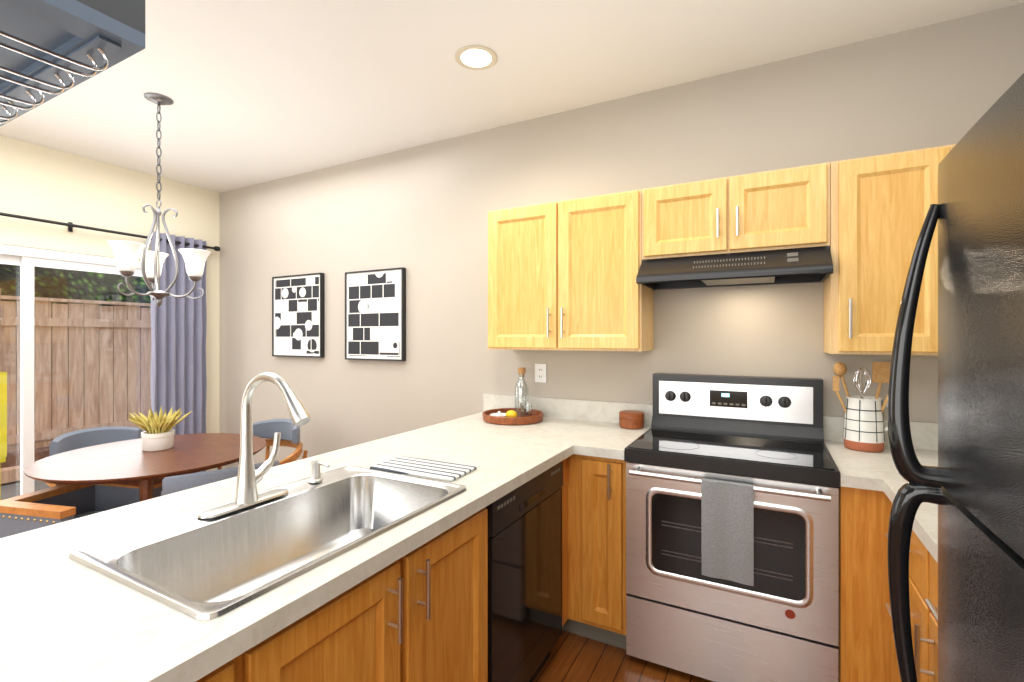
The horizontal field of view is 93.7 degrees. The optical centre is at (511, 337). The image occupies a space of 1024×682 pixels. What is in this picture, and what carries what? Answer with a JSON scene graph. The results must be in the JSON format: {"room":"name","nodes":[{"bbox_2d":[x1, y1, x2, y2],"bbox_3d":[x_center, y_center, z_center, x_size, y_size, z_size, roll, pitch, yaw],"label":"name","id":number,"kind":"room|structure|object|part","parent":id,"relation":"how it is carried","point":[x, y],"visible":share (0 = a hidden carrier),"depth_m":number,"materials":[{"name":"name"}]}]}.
{"room":"kitchen","nodes":[
{"label":"kitchen","id":0,"kind":"room"},
{"bbox_2d":[0,135,219,470],"bbox_3d":[-3.982,0.020,2.344,0.120,2.760,5.000,0,0,28],"label":"wall","id":1,"kind":"structure","parent":0,"point":[40,182],"depth_m":3.70,"materials":[{"name":"beige paint"}]},
{"bbox_2d":[0,244,150,498],"bbox_3d":[-3.418,0.386,3.386,0.096,2.028,1.826,0,0,28],"label":"door frame","id":2,"kind":"structure","parent":1,"relation":"attached to","point":[26,259],"depth_m":3.38,"materials":[{"name":"white plastic"}]},
{"bbox_2d":[0,212,219,495],"bbox_3d":[-3.335,0.255,3.305,0.114,2.250,2.605,0,0,28],"label":"curtain","id":3,"kind":"object","parent":1,"relation":"attached to","point":[178,355],"visible":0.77,"depth_m":4.14,"materials":[{"name":"purple fabric"}]},
{"bbox_3d":[-3.338,-0.815,3.307,0.106,0.070,2.605,0,0,28],"label":"curtain rod","id":4,"kind":"part","parent":3,"relation":"part of","materials":[{"name":"black metal"}]},
{"bbox_3d":[-2.864,0.255,4.139,0.066,2.250,0.448,0,0,28],"label":"curtain panel","id":5,"kind":"part","parent":3,"relation":"part of","materials":[{"name":"fabric"}]},
{"bbox_2d":[0,0,1023,192],"bbox_3d":[-1.485,-1.400,1.016,5.776,0.080,5.200,0,0,28],"label":"ceiling","id":6,"kind":"structure","parent":0,"point":[258,91],"depth_m":2.43,"materials":[{"name":"white paint"}]},
{"bbox_2d":[0,0,144,126],"bbox_3d":[-1.202,-0.862,0.301,0.866,0.991,1.303,0,0,28],"label":"upper cabinet","id":7,"kind":"object","parent":6,"relation":"hanging from","point":[50,49],"visible":1,"depth_m":0.67,"materials":[{"name":"grey paint"}]},
{"bbox_2d":[107,93,210,306],"bbox_3d":[-2.043,-0.766,2.723,0.464,1.186,0.462,0,0,28],"label":"chandelier","id":8,"kind":"object","parent":6,"relation":"hanging from","point":[127,253],"visible":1,"depth_m":2.73,"materials":[{"name":"silver metal"}]},
{"bbox_2d":[455,45,497,69],"bbox_3d":[-0.174,-1.357,2.335,0.208,0.006,0.208,0,0,28],"label":"recessed light","id":9,"kind":"object","parent":6,"relation":"in","point":[475,57],"visible":1,"depth_m":2.33,"materials":[{"name":"beige"}]},
{"bbox_2d":[220,3,1023,468],"bbox_3d":[-0.288,0.020,3.268,5.776,2.760,0.100,0,0,28],"label":"wall","id":10,"kind":"structure","parent":0,"point":[418,213],"depth_m":2.88,"materials":[{"name":"beige paint"}]},
{"bbox_2d":[272,273,323,357],"bbox_3d":[-1.780,-0.176,3.980,0.600,0.678,0.036,0,0,28],"label":"framed artwork","id":11,"kind":"object","parent":10,"relation":"attached to","point":[297,315],"visible":1,"depth_m":3.96,"materials":[{"name":"black painted wood"},{"name":"canvas"}]},
{"bbox_2d":[345,267,405,360],"bbox_3d":[-1.027,-0.164,3.580,0.575,0.672,0.036,0,0,28],"label":"framed artwork","id":12,"kind":"object","parent":10,"relation":"attached to","point":[375,315],"visible":1,"depth_m":3.56,"materials":[{"name":"black painted wood"},{"name":"canvas"}]},
{"bbox_2d":[534,363,546,382],"bbox_3d":[0.176,0.221,2.958,0.076,0.114,0.008,0,0,28],"label":"outlet plate","id":13,"kind":"object","parent":10,"relation":"attached to","point":[540,369],"depth_m":2.95,"materials":[{"name":"white plastic"}]},
{"bbox_2d":[488,189,655,350],"bbox_3d":[0.314,-0.333,2.710,0.886,0.805,0.313,0,0,28],"label":"upper cabinet","id":14,"kind":"object","parent":10,"relation":"attached to","point":[571,274],"depth_m":2.54,"materials":[{"name":"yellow wood"}]},
{"bbox_2d":[644,161,835,267],"bbox_3d":[1.053,-0.560,2.317,0.782,0.350,0.313,0,0,28],"label":"upper cabinet","id":15,"kind":"object","parent":10,"relation":"attached to","point":[773,216],"depth_m":2.15,"materials":[{"name":"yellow wood"}]},
{"bbox_2d":[636,246,833,289],"bbox_3d":[1.029,-0.319,2.271,0.780,0.129,0.415,0,0,28],"label":"range hood","id":16,"kind":"object","parent":15,"relation":"attached to","point":[759,265],"depth_m":2.16,"materials":[{"name":"black metal"}]},
{"bbox_2d":[820,144,955,354],"bbox_3d":[1.568,-0.333,2.043,0.382,0.805,0.313,0,0,28],"label":"upper cabinet","id":17,"kind":"object","parent":10,"relation":"attached to","point":[883,202],"depth_m":1.93,"materials":[{"name":"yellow wood"}]},
{"bbox_2d":[533,630,713,681],"bbox_3d":[-1.485,1.430,1.016,5.776,0.060,5.200,0,0,28],"label":"floor","id":18,"kind":"structure","parent":0,"point":[573,657],"depth_m":2.04,"materials":[{"name":"brown wood"}]},
{"bbox_2d":[0,483,161,537],"bbox_3d":[-2.069,1.071,2.306,0.426,0.661,0.466,0,0,13],"label":"chair","id":19,"kind":"object","parent":18,"relation":"on","point":[41,508],"visible":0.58,"depth_m":2.31,"materials":[{"name":"brown wood"}]},
{"bbox_2d":[46,426,161,490],"bbox_3d":[-2.503,0.991,2.962,0.482,0.822,0.572,0,0,28],"label":"chair","id":20,"kind":"object","parent":18,"relation":"on","point":[74,440],"visible":0.19,"depth_m":3.05,"materials":[{"name":"fabric"}]},
{"bbox_2d":[24,433,265,501],"bbox_3d":[-1.964,1.021,2.675,1.061,0.762,1.060,0,0,28],"label":"dining table","id":21,"kind":"object","parent":18,"relation":"on","point":[129,462],"visible":0.6,"depth_m":2.47,"materials":[{"name":"brown wood"}]},
{"bbox_2d":[128,407,191,450],"bbox_3d":[-2.018,0.519,2.763,0.288,0.240,0.308,0,0,28],"label":"planter","id":22,"kind":"object","parent":21,"relation":"on","point":[158,434],"visible":1,"depth_m":2.72,"materials":[{"name":"white ceramic"}]},
{"bbox_3d":[-2.034,0.591,2.757,0.156,0.098,0.156,0,0,28],"label":"pot","id":23,"kind":"part","parent":22,"relation":"part of","materials":[{"name":"white ceramic"}]},
{"bbox_2d":[162,460,279,495],"bbox_3d":[-1.401,0.991,2.308,0.588,0.822,0.599,0,0,28],"label":"chair","id":24,"kind":"object","parent":18,"relation":"on","point":[173,484],"visible":0.1,"depth_m":2.07,"materials":[{"name":"fabric"}]},
{"bbox_2d":[200,652,247,681],"bbox_3d":[-0.922,0.964,0.820,0.815,0.874,0.408,0,0,28],"label":"base cabinet","id":25,"kind":"object","parent":18,"relation":"on","point":[237,671],"depth_m":0.83,"materials":[{"name":"brown wood"}]},
{"bbox_2d":[217,419,307,469],"bbox_3d":[-1.678,0.991,3.214,0.572,0.822,0.482,0,0,28],"label":"chair","id":26,"kind":"object","parent":18,"relation":"on","point":[288,430],"visible":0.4,"depth_m":3.39,"materials":[{"name":"fabric"}]},
{"bbox_2d":[304,460,567,681],"bbox_3d":[-0.292,0.964,2.003,0.817,0.874,0.638,0,0,28],"label":"base cabinet","id":27,"kind":"object","parent":18,"relation":"on","point":[504,560],"depth_m":1.56,"materials":[{"name":"brown wood"}]},
{"bbox_2d":[0,412,611,681],"bbox_3d":[-0.661,0.506,1.319,0.864,0.040,3.648,0,0,28],"label":"countertop","id":28,"kind":"structure","parent":27,"relation":"on","point":[61,620],"depth_m":0.96,"materials":[{"name":"white stone"}]},
{"bbox_2d":[60,464,471,681],"bbox_3d":[-0.565,0.584,1.304,0.544,0.215,0.821,0,0,28],"label":"sink","id":29,"kind":"object","parent":28,"relation":"in","point":[204,563],"depth_m":1.24,"materials":[{"name":"silver metal"}]},
{"bbox_2d":[228,372,310,515],"bbox_3d":[-0.646,0.284,1.362,0.288,0.374,0.139,0,0,28],"label":"faucet","id":30,"kind":"object","parent":28,"relation":"on","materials":[{"name":"silver metal"}]},
{"bbox_2d":[370,456,476,481],"bbox_3d":[-0.325,0.479,1.764,0.364,0.012,0.199,0,0,28],"label":"drying rack","id":31,"kind":"object","parent":28,"relation":"on","point":[430,469],"visible":0.96,"depth_m":1.73,"materials":[{"name":"white plastic"}]},
{"bbox_2d":[482,367,543,424],"bbox_3d":[0.006,0.334,2.812,0.360,0.303,0.360,0,0,28],"label":"tray","id":32,"kind":"object","parent":28,"relation":"on","point":[523,415],"visible":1,"depth_m":2.80,"materials":[{"name":"brown wood"}]},
{"bbox_2d":[514,367,528,417],"bbox_3d":[0.059,0.328,2.880,0.086,0.290,0.086,0,0,28],"label":"bottle","id":33,"kind":"object","parent":32,"relation":"on","point":[521,370],"depth_m":2.86,"materials":[{"name":"clear glass"}]},
{"bbox_3d":[0.083,0.427,2.776,0.072,0.090,0.072,0,0,28],"label":"glass","id":34,"kind":"part","parent":32,"relation":"part of","materials":[{"name":"clear glass"}]},
{"bbox_2d":[472,457,563,681],"bbox_3d":[0.043,0.966,1.843,0.088,0.868,0.605,0,0,28],"label":"dishwasher","id":35,"kind":"object","parent":27,"relation":"in","point":[525,521],"depth_m":1.77,"materials":[{"name":"black metal"}]},
{"bbox_2d":[568,456,626,648],"bbox_3d":[0.518,0.964,2.418,0.270,0.874,0.637,0,0,28],"label":"base cabinet","id":36,"kind":"object","parent":18,"relation":"on","point":[597,593],"depth_m":2.14,"materials":[{"name":"brown wood"}]},
{"bbox_2d":[572,424,650,459],"bbox_3d":[0.528,0.506,2.392,0.230,0.040,0.638,0,0,28],"label":"countertop","id":37,"kind":"structure","parent":36,"relation":"on","point":[610,443],"depth_m":2.22,"materials":[{"name":"white stone"}]},
{"bbox_2d":[619,410,643,428],"bbox_3d":[0.644,0.443,2.585,0.132,0.085,0.132,0,0,28],"label":"jar","id":38,"kind":"object","parent":37,"relation":"on","point":[631,419],"visible":0.98,"depth_m":2.53,"materials":[{"name":"brown wood"}]},
{"bbox_2d":[625,373,839,681],"bbox_3d":[0.959,0.782,2.137,0.766,1.175,0.702,0,0,28],"label":"range","id":39,"kind":"object","parent":18,"relation":"on","point":[732,526],"visible":1,"depth_m":1.91,"materials":[{"name":"silver metal"}]},
{"bbox_2d":[701,477,753,586],"bbox_3d":[0.822,0.739,1.833,0.181,0.373,0.036,0,0,28],"label":"towel","id":40,"kind":"object","parent":39,"relation":"hanging from","point":[727,507],"depth_m":1.82,"materials":[{"name":"grey fabric"}]},
{"bbox_3d":[0.813,0.560,1.861,0.704,0.032,0.057,0,0,28],"label":"handle","id":41,"kind":"part","parent":39,"relation":"part of","materials":[{"name":"silver metal"}]},
{"bbox_2d":[838,488,883,681],"bbox_3d":[1.392,0.964,1.956,0.160,0.874,0.632,0,0,28],"label":"base cabinet","id":42,"kind":"object","parent":18,"relation":"on","point":[861,513],"depth_m":1.69,"materials":[{"name":"brown wood"}]},
{"bbox_2d":[824,440,937,567],"bbox_3d":[1.443,0.506,1.409,0.768,0.040,1.513,0,0,28],"label":"countertop","id":43,"kind":"structure","parent":42,"relation":"on","point":[870,471],"depth_m":1.69,"materials":[{"name":"white stone"}]},
{"bbox_2d":[833,362,889,451],"bbox_3d":[1.536,0.296,2.082,0.245,0.378,0.144,0,0,28],"label":"utensil holder","id":44,"kind":"object","parent":43,"relation":"on","point":[864,428],"visible":0.94,"depth_m":2.05,"materials":[{"name":"ceramic"}]},
{"bbox_2d":[884,496,919,681],"bbox_3d":[1.469,0.964,1.309,0.628,0.874,0.470,0,0,28],"label":"base cabinet","id":45,"kind":"object","parent":18,"relation":"on","point":[891,669],"depth_m":1.55,"materials":[{"name":"brown wood"}]},
{"bbox_2d":[920,544,937,681],"bbox_3d":[1.255,0.964,0.907,0.628,0.874,0.440,0,0,28],"label":"base cabinet","id":46,"kind":"object","parent":18,"relation":"on","point":[928,570],"depth_m":1.24,"materials":[{"name":"brown wood"}]},
{"bbox_2d":[888,73,1023,681],"bbox_3d":[0.880,0.547,0.398,0.796,1.705,0.770,0,0,28],"label":"fridge","id":47,"kind":"object","parent":18,"relation":"on","point":[971,485],"visible":1,"depth_m":0.68,"materials":[{"name":"black metal"}]},
{"label":"outside","id":48,"kind":"structure","parent":0,"visible":0},
{"bbox_2d":[1,480,49,499],"bbox_3d":[-5.996,1.450,4.887,5.824,0.060,15.000,0,0,28],"label":"ground","id":49,"kind":"structure","parent":48,"point":[8,492],"depth_m":4.51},
{"bbox_2d":[0,372,6,500],"bbox_3d":[-4.302,0.840,3.615,0.490,1.120,0.480,0,0,-2],"label":"chair","id":50,"kind":"object","parent":49,"relation":"on","point":[3,421],"depth_m":3.84,"materials":[{"name":"yellow plastic"}]},
{"bbox_2d":[0,289,150,483],"bbox_3d":[-5.875,0.383,4.042,1.270,2.035,9.622,0,0,28],"label":"fence","id":51,"kind":"object","parent":49,"relation":"on","point":[66,359],"depth_m":5.42,"materials":[{"name":"brown wood"}]},
{"bbox_2d":[0,264,150,307],"bbox_3d":[-7.529,-2.350,5.702,3.650,7.500,15.000,0,0,28],"label":"trees","id":52,"kind":"object","parent":49,"relation":"on","point":[64,289],"depth_m":7.03,"materials":[{"name":"green plant"}]}
]}

